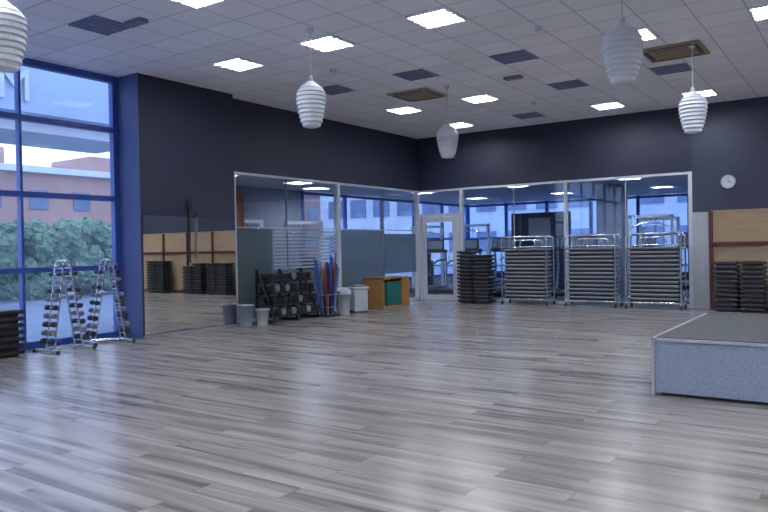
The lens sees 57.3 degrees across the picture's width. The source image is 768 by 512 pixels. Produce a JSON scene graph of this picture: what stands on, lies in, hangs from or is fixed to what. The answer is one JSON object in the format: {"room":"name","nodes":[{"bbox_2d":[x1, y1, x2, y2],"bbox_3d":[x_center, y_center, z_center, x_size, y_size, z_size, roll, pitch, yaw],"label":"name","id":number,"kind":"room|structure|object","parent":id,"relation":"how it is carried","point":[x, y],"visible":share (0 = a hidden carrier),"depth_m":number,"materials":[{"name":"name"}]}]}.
{"room":"gym fitness studio","nodes":[
{"label":"gym fitness studio","id":0,"kind":"room"},
{"bbox_2d":[118,73,236,338],"bbox_3d":[-3.621,-0.822,12.363,0.662,4.290,2.065,-1,1,35],"label":"wall","id":1,"kind":"structure","parent":0,"point":[176,147],"depth_m":11.73,"materials":[{"name":"grey paint"}]},
{"bbox_2d":[0,57,123,349],"bbox_3d":[-7.558,-0.689,7.082,0.120,4.290,11.103,-1,1,35],"label":"window","id":2,"kind":"structure","parent":1,"relation":"in","point":[113,130],"depth_m":10.81,"materials":[{"name":"blue paint"}]},
{"bbox_2d":[142,215,236,334],"bbox_3d":[-3.318,0.290,12.195,0.012,1.940,2.000,-1,1,35],"label":"wall mirror","id":3,"kind":"object","parent":1,"relation":"attached to","point":[180,294],"depth_m":12.09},
{"bbox_2d":[143,323,237,338],"bbox_3d":[5.274,1.117,12.685,18.015,0.080,4.321,-1,1,5],"label":"baseboard","id":4,"kind":"structure","parent":1,"relation":"attached to","point":[236,324],"depth_m":12.10,"materials":[{"name":"white metal"}]},
{"bbox_2d":[187,201,198,262],"bbox_3d":[-3.305,-0.415,12.175,0.060,1.070,0.250,-1,1,35],"label":"poles","id":5,"kind":"object","parent":1,"relation":"attached to","point":[189,203],"depth_m":12.11,"materials":[{"name":"black metal"}]},
{"bbox_2d":[236,193,243,226],"bbox_3d":[-3.350,-0.004,14.272,0.100,2.600,1.350,-1,1,35],"label":"wall","id":6,"kind":"structure","parent":0,"point":[239,196],"depth_m":14.69,"materials":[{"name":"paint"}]},
{"bbox_2d":[233,98,417,190],"bbox_3d":[-1.069,-0.911,16.016,0.120,4.290,6.850,-1,1,35],"label":"wall","id":7,"kind":"structure","parent":0,"point":[267,140],"depth_m":15.43,"materials":[{"name":"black paint"}]},
{"bbox_2d":[234,172,419,323],"bbox_3d":[-0.980,-0.218,16.099,0.120,2.900,6.640,-1,1,35],"label":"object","id":8,"kind":"structure","parent":7,"relation":"in","point":[360,252],"depth_m":15.92,"materials":[{"name":"glass"}]},
{"bbox_2d":[419,213,460,299],"bbox_3d":[1.469,0.025,18.472,1.240,2.270,0.162,-1,1,35],"label":"door","id":9,"kind":"structure","parent":8,"relation":"attached to","point":[454,218],"depth_m":18.53,"materials":[{"name":"white metal"}]},
{"bbox_2d":[236,185,452,296],"bbox_3d":[-1.176,-0.353,21.578,0.100,3.050,15.850,-1,1,35],"label":"wall","id":10,"kind":"structure","parent":0,"point":[268,205],"depth_m":18.96,"materials":[{"name":"paint"}]},
{"bbox_2d":[301,191,467,278],"bbox_3d":[0.503,-0.556,23.970,0.100,2.760,10.000,-1,1,35],"label":"window","id":11,"kind":"structure","parent":10,"relation":"in","point":[344,197],"depth_m":23.12,"materials":[{"name":"blue paint"}]},
{"bbox_2d":[0,283,767,511],"bbox_3d":[3.043,1.271,10.697,19.200,0.100,29.000,-1,1,35],"label":"floor","id":12,"kind":"structure","parent":0,"point":[426,405],"depth_m":5.67,"materials":[{"name":"laminate"}]},
{"bbox_2d":[0,309,24,358],"bbox_3d":[-5.402,1.071,9.433,0.400,0.638,0.983,-1,1,35],"label":"step platform","id":13,"kind":"object","parent":12,"relation":"on","point":[10,331],"visible":1,"depth_m":9.59,"materials":[{"name":"black plastic"}]},
{"bbox_2d":[32,260,96,353],"bbox_3d":[-4.639,0.711,10.188,0.576,1.313,0.653,-1,1,29],"label":"dumbbell rack","id":14,"kind":"object","parent":12,"relation":"on","point":[77,336],"visible":1,"depth_m":10.13,"materials":[{"name":"silver metal"}]},
{"bbox_2d":[80,259,135,345],"bbox_3d":[-4.325,0.696,10.992,0.653,1.313,0.576,-2,1,-44],"label":"dumbbell rack","id":15,"kind":"object","parent":12,"relation":"on","point":[116,293],"visible":0.99,"depth_m":10.97,"materials":[{"name":"silver metal"}]},
{"bbox_2d":[237,304,253,326],"bbox_3d":[-2.541,1.097,12.930,0.310,0.400,0.310,-1,1,35],"label":"waste bin","id":16,"kind":"object","parent":12,"relation":"on","point":[245,311],"visible":1,"depth_m":12.82,"materials":[{"name":"grey plastic"}]},
{"bbox_2d":[244,219,274,307],"bbox_3d":[-3.220,0.210,16.337,1.300,2.120,1.100,0,1,44],"label":"machine","id":17,"kind":"object","parent":12,"relation":"on","point":[247,221],"visible":0.06,"depth_m":16.53,"materials":[{"name":"white metal"}]},
{"bbox_2d":[254,308,269,324],"bbox_3d":[-2.281,1.140,13.164,0.290,0.300,0.290,-1,1,35],"label":"waste bin","id":18,"kind":"object","parent":12,"relation":"on","point":[262,314],"visible":1,"depth_m":13.07,"materials":[{"name":"white plastic"}]},
{"bbox_2d":[255,268,320,323],"bbox_3d":[-1.891,0.763,14.005,0.530,1.020,1.337,-1,1,35],"label":"dumbbell rack","id":19,"kind":"object","parent":12,"relation":"on","point":[285,313],"visible":0.99,"depth_m":13.83,"materials":[{"name":"black metal"}]},
{"bbox_2d":[284,221,324,269],"bbox_3d":[-2.007,0.170,17.917,1.100,2.120,1.300,-1,1,-34],"label":"machine","id":20,"kind":"object","parent":12,"relation":"on","point":[320,223],"visible":0.29,"depth_m":17.84,"materials":[{"name":"white metal"}]},
{"bbox_2d":[313,253,339,316],"bbox_3d":[-1.199,0.595,14.637,0.510,1.317,0.514,-1,1,35],"label":"stand","id":21,"kind":"object","parent":12,"relation":"on","point":[326,296],"visible":0.94,"depth_m":14.58,"materials":[{"name":"plastic"}]},
{"bbox_2d":[336,287,350,314],"bbox_3d":[-0.883,0.958,15.044,0.376,0.570,0.388,-1,1,35],"label":"waste bin","id":22,"kind":"object","parent":12,"relation":"on","point":[344,293],"visible":0.76,"depth_m":14.91,"materials":[{"name":"white plastic"}]},
{"bbox_2d":[346,284,368,312],"bbox_3d":[-0.584,0.932,15.445,0.390,0.600,0.380,-1,1,-32],"label":"pedal bin","id":23,"kind":"object","parent":12,"relation":"on","point":[358,299],"visible":0.87,"depth_m":15.30,"materials":[{"name":"white plastic"}]},
{"bbox_2d":[363,276,409,307],"bbox_3d":[0.062,0.854,16.863,0.605,0.700,1.100,-1,1,35],"label":"storage cabinet","id":24,"kind":"object","parent":12,"relation":"on","point":[384,291],"visible":0.96,"depth_m":16.49,"materials":[{"name":"orange wood"}]},
{"bbox_2d":[409,240,447,292],"bbox_3d":[1.163,0.325,21.344,0.800,1.625,1.800,-1,1,35],"label":"treadmill","id":25,"kind":"object","parent":12,"relation":"on","point":[433,246],"visible":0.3,"depth_m":21.81,"materials":[{"name":"plastic"}]},
{"bbox_2d":[411,225,447,285],"bbox_3d":[1.466,0.038,23.867,1.100,2.120,1.300,-1,1,18],"label":"machine","id":26,"kind":"object","parent":12,"relation":"on","point":[430,272],"visible":0.34,"depth_m":23.76,"materials":[{"name":"white metal"}]},
{"bbox_2d":[431,239,481,294],"bbox_3d":[2.149,0.315,20.661,0.800,1.625,1.800,-1,1,35],"label":"treadmill","id":27,"kind":"object","parent":12,"relation":"on","point":[470,244],"visible":0.27,"depth_m":21.10,"materials":[{"name":"plastic"}]},
{"bbox_2d":[456,251,495,303],"bbox_3d":[2.287,0.516,17.432,0.891,1.282,0.400,-1,1,35],"label":"step platform","id":28,"kind":"object","parent":12,"relation":"on","point":[478,289],"visible":1,"depth_m":17.28,"materials":[{"name":"plastic"}]},
{"bbox_2d":[464,224,489,276],"bbox_3d":[2.981,0.021,22.938,1.300,2.120,1.100,-2,1,-44],"label":"machine","id":29,"kind":"object","parent":12,"relation":"on","point":[467,225],"visible":0.23,"depth_m":22.60,"materials":[{"name":"white metal"}]},
{"bbox_2d":[490,240,505,283],"bbox_3d":[3.781,0.233,25.125,0.800,1.625,1.800,-1,1,35],"label":"treadmill","id":30,"kind":"object","parent":12,"relation":"on","point":[494,242],"visible":0.2,"depth_m":25.81,"materials":[{"name":"plastic"}]},
{"bbox_2d":[492,238,518,294],"bbox_3d":[3.135,0.304,19.978,0.800,1.625,1.800,-1,1,35],"label":"treadmill","id":31,"kind":"object","parent":12,"relation":"on","point":[505,242],"visible":0.31,"depth_m":20.61,"materials":[{"name":"plastic"}]},
{"bbox_2d":[501,236,555,305],"bbox_3d":[3.398,0.337,16.633,1.155,1.617,0.529,-1,1,35],"label":"cart","id":32,"kind":"object","parent":12,"relation":"on","point":[527,274],"visible":1,"depth_m":16.47,"materials":[{"name":"silver metal"}]},
{"bbox_2d":[531,237,559,290],"bbox_3d":[4.122,0.294,19.294,0.800,1.625,1.800,-1,1,35],"label":"treadmill","id":33,"kind":"object","parent":12,"relation":"on","point":[549,239],"visible":0.33,"depth_m":19.77,"materials":[{"name":"plastic"}]},
{"bbox_2d":[572,238,575,245],"bbox_3d":[5.918,0.211,23.645,0.800,1.625,1.800,-1,1,35],"label":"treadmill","id":34,"kind":"object","parent":12,"relation":"on","point":[573,239],"visible":0.02,"depth_m":24.14,"materials":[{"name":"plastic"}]},
{"bbox_2d":[551,236,601,298],"bbox_3d":[5.108,0.284,18.611,0.800,1.625,1.800,-1,1,35],"label":"treadmill","id":35,"kind":"object","parent":12,"relation":"on","point":[589,241],"visible":0.15,"depth_m":19.14,"materials":[{"name":"plastic"}]},
{"bbox_2d":[564,234,622,307],"bbox_3d":[4.681,0.324,15.745,1.155,1.617,0.529,-1,1,35],"label":"cart","id":36,"kind":"object","parent":12,"relation":"on","point":[593,276],"visible":1,"depth_m":15.59,"materials":[{"name":"silver metal"}]},
{"bbox_2d":[596,184,628,293],"bbox_3d":[6.449,-0.472,19.855,0.700,3.050,0.600,-1,1,35],"label":"column","id":37,"kind":"structure","parent":12,"relation":"on","point":[610,199],"depth_m":19.58,"materials":[{"name":"grey paint"}]},
{"bbox_2d":[628,236,658,259],"bbox_3d":[8.055,0.189,22.165,0.800,1.625,1.800,-1,1,35],"label":"treadmill","id":38,"kind":"object","parent":12,"relation":"on","point":[649,240],"visible":0.15,"depth_m":22.73,"materials":[{"name":"plastic"}]},
{"bbox_2d":[628,214,673,297],"bbox_3d":[6.791,0.010,17.866,1.100,2.120,1.300,-1,1,23],"label":"machine","id":39,"kind":"object","parent":12,"relation":"on","point":[671,216],"visible":0.34,"depth_m":17.83,"materials":[{"name":"white metal"}]},
{"bbox_2d":[624,232,686,309],"bbox_3d":[5.782,0.313,14.982,1.155,1.617,0.529,-1,1,35],"label":"cart","id":40,"kind":"object","parent":12,"relation":"on","point":[655,274],"visible":1,"depth_m":14.82,"materials":[{"name":"silver metal"}]},
{"bbox_2d":[638,217,682,291],"bbox_3d":[7.736,-0.030,19.765,1.100,2.120,1.300,-1,1,29],"label":"machine","id":41,"kind":"object","parent":12,"relation":"on","point":[677,219],"visible":0.3,"depth_m":19.73,"materials":[{"name":"white metal"}]},
{"bbox_2d":[682,235,688,287],"bbox_3d":[9.206,0.178,21.367,0.800,1.625,1.800,-1,1,35],"label":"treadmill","id":42,"kind":"object","parent":12,"relation":"on","point":[687,236],"visible":0.06,"depth_m":22.05,"materials":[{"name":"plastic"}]},
{"bbox_2d":[651,313,767,404],"bbox_3d":[4.955,0.969,6.313,4.280,0.535,2.580,-1,1,35],"label":"stage platform","id":43,"kind":"object","parent":12,"relation":"on","point":[716,356],"visible":1,"depth_m":6.28,"materials":[{"name":"carpet"}]},
{"bbox_2d":[709,208,767,310],"bbox_3d":[8.864,0.061,13.183,5.050,2.050,0.120,-1,1,35],"label":"panel","id":44,"kind":"object","parent":12,"relation":"on","point":[738,234],"visible":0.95,"depth_m":14.31,"materials":[{"name":"brown wood"}]},
{"bbox_2d":[713,261,767,312],"bbox_3d":[7.099,0.606,14.017,0.939,1.006,0.400,-1,1,35],"label":"step platform","id":45,"kind":"object","parent":12,"relation":"on","point":[753,272],"visible":1,"depth_m":13.87,"materials":[{"name":"plastic"}]},
{"bbox_2d":[6,0,767,138],"bbox_3d":[1.606,-3.041,6.175,16.340,0.100,20.100,-1,1,35],"label":"ceiling","id":46,"kind":"structure","parent":0,"point":[179,42],"depth_m":10.28,"materials":[{"name":"tile"}]},
{"bbox_2d":[0,0,28,72],"bbox_3d":[-3.309,-2.256,6.093,0.407,1.290,0.407,-1,1,35],"label":"pendant lantern","id":47,"kind":"object","parent":46,"relation":"hanging from","point":[14,27],"visible":1,"depth_m":6.01,"materials":[{"name":"white plastic"}]},
{"bbox_2d":[68,15,130,35],"bbox_3d":[-3.584,-2.917,8.919,0.564,0.018,0.564,-1,1,35],"label":"ceiling vent","id":48,"kind":"object","parent":46,"relation":"in","point":[96,24],"visible":0.94,"depth_m":8.89,"materials":[{"name":"metal"}]},
{"bbox_2d":[124,17,148,27],"bbox_3d":[-3.087,-2.910,8.758,0.320,0.050,0.140,-1,1,35],"label":"emergency light","id":49,"kind":"object","parent":46,"relation":"attached to","point":[138,21],"visible":1,"depth_m":8.71,"materials":[{"name":"grey plastic"}]},
{"bbox_2d":[172,0,225,8],"bbox_3d":[-2.133,-2.926,7.915,0.564,0.030,0.564,-1,1,35],"label":"ceiling light","id":50,"kind":"object","parent":46,"relation":"in","point":[197,4],"depth_m":8.11,"materials":[{"name":"white plastic"}]},
{"bbox_2d":[212,56,264,71],"bbox_3d":[-2.246,-2.958,10.851,0.564,0.030,0.564,-1,1,35],"label":"ceiling light","id":51,"kind":"object","parent":46,"relation":"in","point":[237,63],"depth_m":10.81,"materials":[{"name":"white plastic"}]},
{"bbox_2d":[296,28,326,127],"bbox_3d":[-0.960,-2.334,9.222,0.407,1.290,0.407,-1,1,35],"label":"pendant lantern","id":52,"kind":"object","parent":46,"relation":"hanging from","point":[311,100],"visible":1,"depth_m":9.10,"materials":[{"name":"white plastic"}]},
{"bbox_2d":[299,34,354,52],"bbox_3d":[-0.795,-2.973,9.846,0.564,0.030,0.564,-1,1,35],"label":"ceiling light","id":53,"kind":"object","parent":46,"relation":"in","point":[326,43],"depth_m":9.81,"materials":[{"name":"white plastic"}]},
{"bbox_2d":[322,85,355,95],"bbox_3d":[-0.909,-3.011,12.783,0.564,0.018,0.564,-1,1,35],"label":"ceiling vent","id":54,"kind":"object","parent":46,"relation":"in","point":[335,89],"visible":0.77,"depth_m":12.76,"materials":[{"name":"metal"}]},
{"bbox_2d":[386,106,422,113],"bbox_3d":[0.429,-3.052,14.715,0.564,0.030,0.564,-1,1,35],"label":"ceiling light","id":55,"kind":"object","parent":46,"relation":"in","point":[405,109],"depth_m":14.67,"materials":[{"name":"white plastic"}]},
{"bbox_2d":[393,69,438,81],"bbox_3d":[0.542,-3.026,11.778,0.564,0.018,0.564,-1,1,35],"label":"ceiling vent","id":56,"kind":"object","parent":46,"relation":"in","point":[418,74],"visible":1,"depth_m":11.75,"materials":[{"name":"metal"}]},
{"bbox_2d":[386,87,447,101],"bbox_3d":[0.637,-3.033,13.294,0.860,0.044,0.860,-1,1,35],"label":"air conditioner","id":57,"kind":"object","parent":46,"relation":"in","point":[420,94],"depth_m":13.19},
{"bbox_2d":[405,6,466,28],"bbox_3d":[0.656,-2.988,8.841,0.564,0.030,0.564,-1,1,35],"label":"ceiling light","id":58,"kind":"object","parent":46,"relation":"in","point":[442,16],"depth_m":8.81,"materials":[{"name":"white plastic"}]},
{"bbox_2d":[436,85,458,158],"bbox_3d":[1.139,-2.413,12.657,0.407,1.290,0.407,-1,1,35],"label":"pendant lantern","id":59,"kind":"object","parent":46,"relation":"hanging from","point":[447,135],"visible":1,"depth_m":12.53,"materials":[{"name":"white plastic"}]},
{"bbox_2d":[442,121,474,127],"bbox_3d":[1.766,-3.098,16.646,0.564,0.030,0.564,-1,1,35],"label":"ceiling light","id":60,"kind":"object","parent":46,"relation":"in","point":[458,124],"depth_m":16.57,"materials":[{"name":"white plastic"}]},
{"bbox_2d":[461,94,499,103],"bbox_3d":[1.880,-3.066,13.710,0.564,0.030,0.564,-1,1,35],"label":"ceiling light","id":61,"kind":"object","parent":46,"relation":"in","point":[481,98],"depth_m":13.66,"materials":[{"name":"white plastic"}]},
{"bbox_2d":[503,75,523,80],"bbox_3d":[2.212,-3.045,12.020,0.320,0.050,0.140,-1,1,35],"label":"emergency light","id":62,"kind":"object","parent":46,"relation":"attached to","point":[515,77],"visible":1,"depth_m":11.97,"materials":[{"name":"grey plastic"}]},
{"bbox_2d":[489,50,538,64],"bbox_3d":[1.993,-3.041,10.773,0.564,0.018,0.564,-1,1,35],"label":"ceiling vent","id":63,"kind":"object","parent":46,"relation":"in","point":[521,55],"visible":1,"depth_m":10.74,"materials":[{"name":"metal"}]},
{"bbox_2d":[512,112,544,118],"bbox_3d":[3.217,-3.119,15.641,0.564,0.018,0.564,-1,1,35],"label":"ceiling vent","id":64,"kind":"object","parent":46,"relation":"in","point":[532,114],"visible":1,"depth_m":15.59,"materials":[{"name":"metal"}]},
{"bbox_2d":[535,26,542,31],"bbox_3d":[2.054,-3.011,9.332,0.100,0.050,0.100,-1,1,35],"label":"smoke detector","id":65,"kind":"object","parent":46,"relation":"attached to","point":[538,28],"visible":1,"depth_m":9.30,"materials":[{"name":"white plastic"}]},
{"bbox_2d":[547,80,588,90],"bbox_3d":[3.330,-3.087,12.705,0.564,0.018,0.564,-1,1,35],"label":"ceiling vent","id":66,"kind":"object","parent":46,"relation":"in","point":[559,86],"visible":1,"depth_m":12.67,"materials":[{"name":"metal"}]},
{"bbox_2d":[590,101,625,109],"bbox_3d":[4.668,-3.128,14.636,0.564,0.030,0.564,-1,1,35],"label":"ceiling light","id":67,"kind":"object","parent":46,"relation":"in","point":[616,104],"depth_m":14.57,"materials":[{"name":"white plastic"}]},
{"bbox_2d":[601,0,643,85],"bbox_3d":[2.388,-2.371,7.048,0.407,1.290,0.407,-1,1,35],"label":"pendant lantern","id":68,"kind":"object","parent":46,"relation":"hanging from","point":[622,46],"visible":1,"depth_m":6.92,"materials":[{"name":"white plastic"}]},
{"bbox_2d":[605,26,657,40],"bbox_3d":[3.444,-3.049,9.768,0.564,0.030,0.564,-1,1,35],"label":"ceiling light","id":69,"kind":"object","parent":46,"relation":"in","point":[647,34],"depth_m":9.65,"materials":[{"name":"white plastic"}]},
{"bbox_2d":[649,63,691,75],"bbox_3d":[4.781,-3.102,11.700,0.564,0.018,0.564,-1,1,35],"label":"ceiling vent","id":70,"kind":"object","parent":46,"relation":"in","point":[676,68],"visible":0.94,"depth_m":11.66,"materials":[{"name":"metal"}]},
{"bbox_2d":[642,40,709,62],"bbox_3d":[4.381,-3.070,10.603,0.860,0.044,0.860,-1,1,35],"label":"air conditioner","id":71,"kind":"object","parent":46,"relation":"in","point":[681,50],"depth_m":10.51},
{"bbox_2d":[678,45,707,133],"bbox_3d":[4.511,-2.447,10.272,0.407,1.290,0.407,-1,1,35],"label":"pendant lantern","id":72,"kind":"object","parent":46,"relation":"hanging from","point":[692,107],"visible":1,"depth_m":10.15,"materials":[{"name":"white plastic"}]},
{"bbox_2d":[681,89,717,96],"bbox_3d":[6.119,-3.143,13.631,0.564,0.030,0.564,-1,1,35],"label":"ceiling light","id":73,"kind":"object","parent":46,"relation":"in","point":[707,92],"depth_m":13.52,"materials":[{"name":"white plastic"}]},
{"bbox_2d":[748,4,767,20],"bbox_3d":[4.895,-3.064,8.763,0.564,0.030,0.564,-1,1,35],"label":"ceiling light","id":74,"kind":"object","parent":46,"relation":"in","point":[760,12],"depth_m":8.82,"materials":[{"name":"white plastic"}]},
{"bbox_2d":[235,174,687,204],"bbox_3d":[4.262,-1.984,17.774,13.200,0.100,15.850,-1,1,35],"label":"ceiling","id":75,"kind":"structure","parent":0,"point":[581,190],"depth_m":21.12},
{"bbox_2d":[282,181,312,184],"bbox_3d":[-2.084,-1.794,17.215,0.564,0.030,0.564,-1,1,35],"label":"ceiling light","id":76,"kind":"object","parent":75,"relation":"in","point":[290,182],"depth_m":17.11,"materials":[{"name":"white plastic"}]},
{"bbox_2d":[302,186,330,189],"bbox_3d":[-1.806,-1.818,18.846,0.564,0.030,0.564,-1,1,35],"label":"ceiling light","id":77,"kind":"object","parent":75,"relation":"in","point":[316,187],"depth_m":18.77,"materials":[{"name":"white plastic"}]},
{"bbox_2d":[466,197,487,198],"bbox_3d":[3.165,-1.968,23.917,0.564,0.030,0.564,-1,1,35],"label":"ceiling light","id":78,"kind":"object","parent":75,"relation":"in","point":[470,197],"depth_m":23.84,"materials":[{"name":"white plastic"}]},
{"bbox_2d":[550,192,573,193],"bbox_3d":[5.631,-1.993,22.209,0.564,0.030,0.564,-1,1,35],"label":"ceiling light","id":79,"kind":"object","parent":75,"relation":"in","point":[550,192],"depth_m":22.13,"materials":[{"name":"white plastic"}]},
{"bbox_2d":[649,185,673,187],"bbox_3d":[8.097,-2.018,20.501,0.564,0.030,0.564,-1,1,35],"label":"ceiling light","id":80,"kind":"object","parent":75,"relation":"in","point":[663,186],"depth_m":20.36,"materials":[{"name":"white plastic"}]},
{"bbox_2d":[511,211,570,289],"bbox_3d":[4.836,-0.138,21.649,1.900,2.400,0.100,-1,1,35],"label":"wall","id":81,"kind":"structure","parent":0,"point":[557,217],"depth_m":21.35,"materials":[{"name":"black paint"}]},
{"bbox_2d":[527,216,552,238],"bbox_3d":[4.774,-0.877,21.570,0.800,0.680,0.050,-1,1,35],"label":"poster","id":82,"kind":"object","parent":81,"relation":"attached to","point":[537,225],"visible":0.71,"depth_m":21.55,"materials":[{"name":"paper"}]},
{"bbox_2d":[468,193,688,279],"bbox_3d":[8.815,-0.567,24.327,13.300,3.050,0.150,-1,1,35],"label":"window","id":83,"kind":"structure","parent":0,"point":[637,197],"depth_m":25.24,"materials":[{"name":"blue paint"}]},
{"bbox_2d":[417,96,767,266],"bbox_3d":[7.454,-1.047,14.333,16.050,4.290,0.150,-1,1,35],"label":"wall","id":84,"kind":"structure","parent":0,"point":[654,141],"depth_m":15.65,"materials":[{"name":"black paint"}]},
{"bbox_2d":[419,188,458,192],"bbox_3d":[1.442,-1.430,18.462,1.230,0.620,0.050,-1,1,35],"label":"window","id":85,"kind":"structure","parent":84,"relation":"in","point":[455,189],"depth_m":18.43,"materials":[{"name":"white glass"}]},
{"bbox_2d":[459,171,692,307],"bbox_3d":[4.281,-0.319,16.530,5.580,2.900,0.120,-1,1,35],"label":"window","id":86,"kind":"structure","parent":84,"relation":"in","point":[565,183],"depth_m":16.31,"materials":[{"name":"white metal"}]},
{"bbox_2d":[692,212,709,308],"bbox_3d":[6.671,0.092,14.793,0.320,2.030,0.030,-1,1,35],"label":"trim","id":87,"kind":"structure","parent":84,"relation":"attached to","point":[700,220],"depth_m":14.78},
{"bbox_2d":[720,174,735,188],"bbox_3d":[7.080,-1.527,14.460,0.300,0.300,0.048,-1,1,35],"label":"wall clock","id":88,"kind":"object","parent":84,"relation":"attached to","point":[728,181],"visible":1,"depth_m":14.44,"materials":[{"name":"grey plastic"}]},
{"label":"outside","id":89,"kind":"structure","parent":0,"visible":0},
{"bbox_2d":[0,264,687,341],"bbox_3d":[-16.095,1.529,29.430,180.000,0.150,150.000,-1,1,35],"label":"ground","id":90,"kind":"structure","parent":89,"point":[35,310],"depth_m":18.24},
{"bbox_2d":[0,66,109,153],"bbox_3d":[-13.579,-1.667,14.228,3.500,6.500,20.000,-1,1,35],"label":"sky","id":91,"kind":"structure","parent":90,"relation":"on","point":[53,95],"depth_m":18.83,"materials":[{"name":"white concrete"}]},
{"bbox_2d":[0,72,13,97],"bbox_3d":[-9.289,-4.178,17.281,0.081,0.628,0.328,-1,1,35],"label":"sign","id":92,"kind":"object","parent":91,"relation":"attached to","point":[2,88],"depth_m":17.19,"materials":[{"name":"white plastic"}]},
{"bbox_2d":[20,70,29,101],"bbox_3d":[-9.035,-4.272,17.649,0.081,0.794,0.219,-1,1,35],"label":"sign","id":93,"kind":"object","parent":91,"relation":"attached to","point":[24,75],"depth_m":17.66,"materials":[{"name":"white plastic"}]},
{"bbox_2d":[0,217,310,300],"bbox_3d":[-11.098,-0.039,24.712,2.306,2.912,24.998,-1,1,35],"label":"hedge","id":94,"kind":"object","parent":90,"relation":"on","point":[85,241],"visible":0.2,"depth_m":23.61,"materials":[{"name":"green plant"}]},
{"bbox_2d":[0,147,320,261],"bbox_3d":[-19.982,-2.951,53.302,6.500,8.200,55.000,-1,1,35],"label":"building","id":95,"kind":"structure","parent":90,"relation":"on","point":[90,175],"depth_m":46.81,"materials":[{"name":"pink concrete"}]},
{"bbox_2d":[320,193,687,264],"bbox_3d":[20.721,-4.029,47.538,60.000,9.000,6.100,-1,1,35],"label":"office building","id":96,"kind":"structure","parent":90,"relation":"on","point":[361,213],"depth_m":53.07,"materials":[{"name":"white concrete"}]}
]}

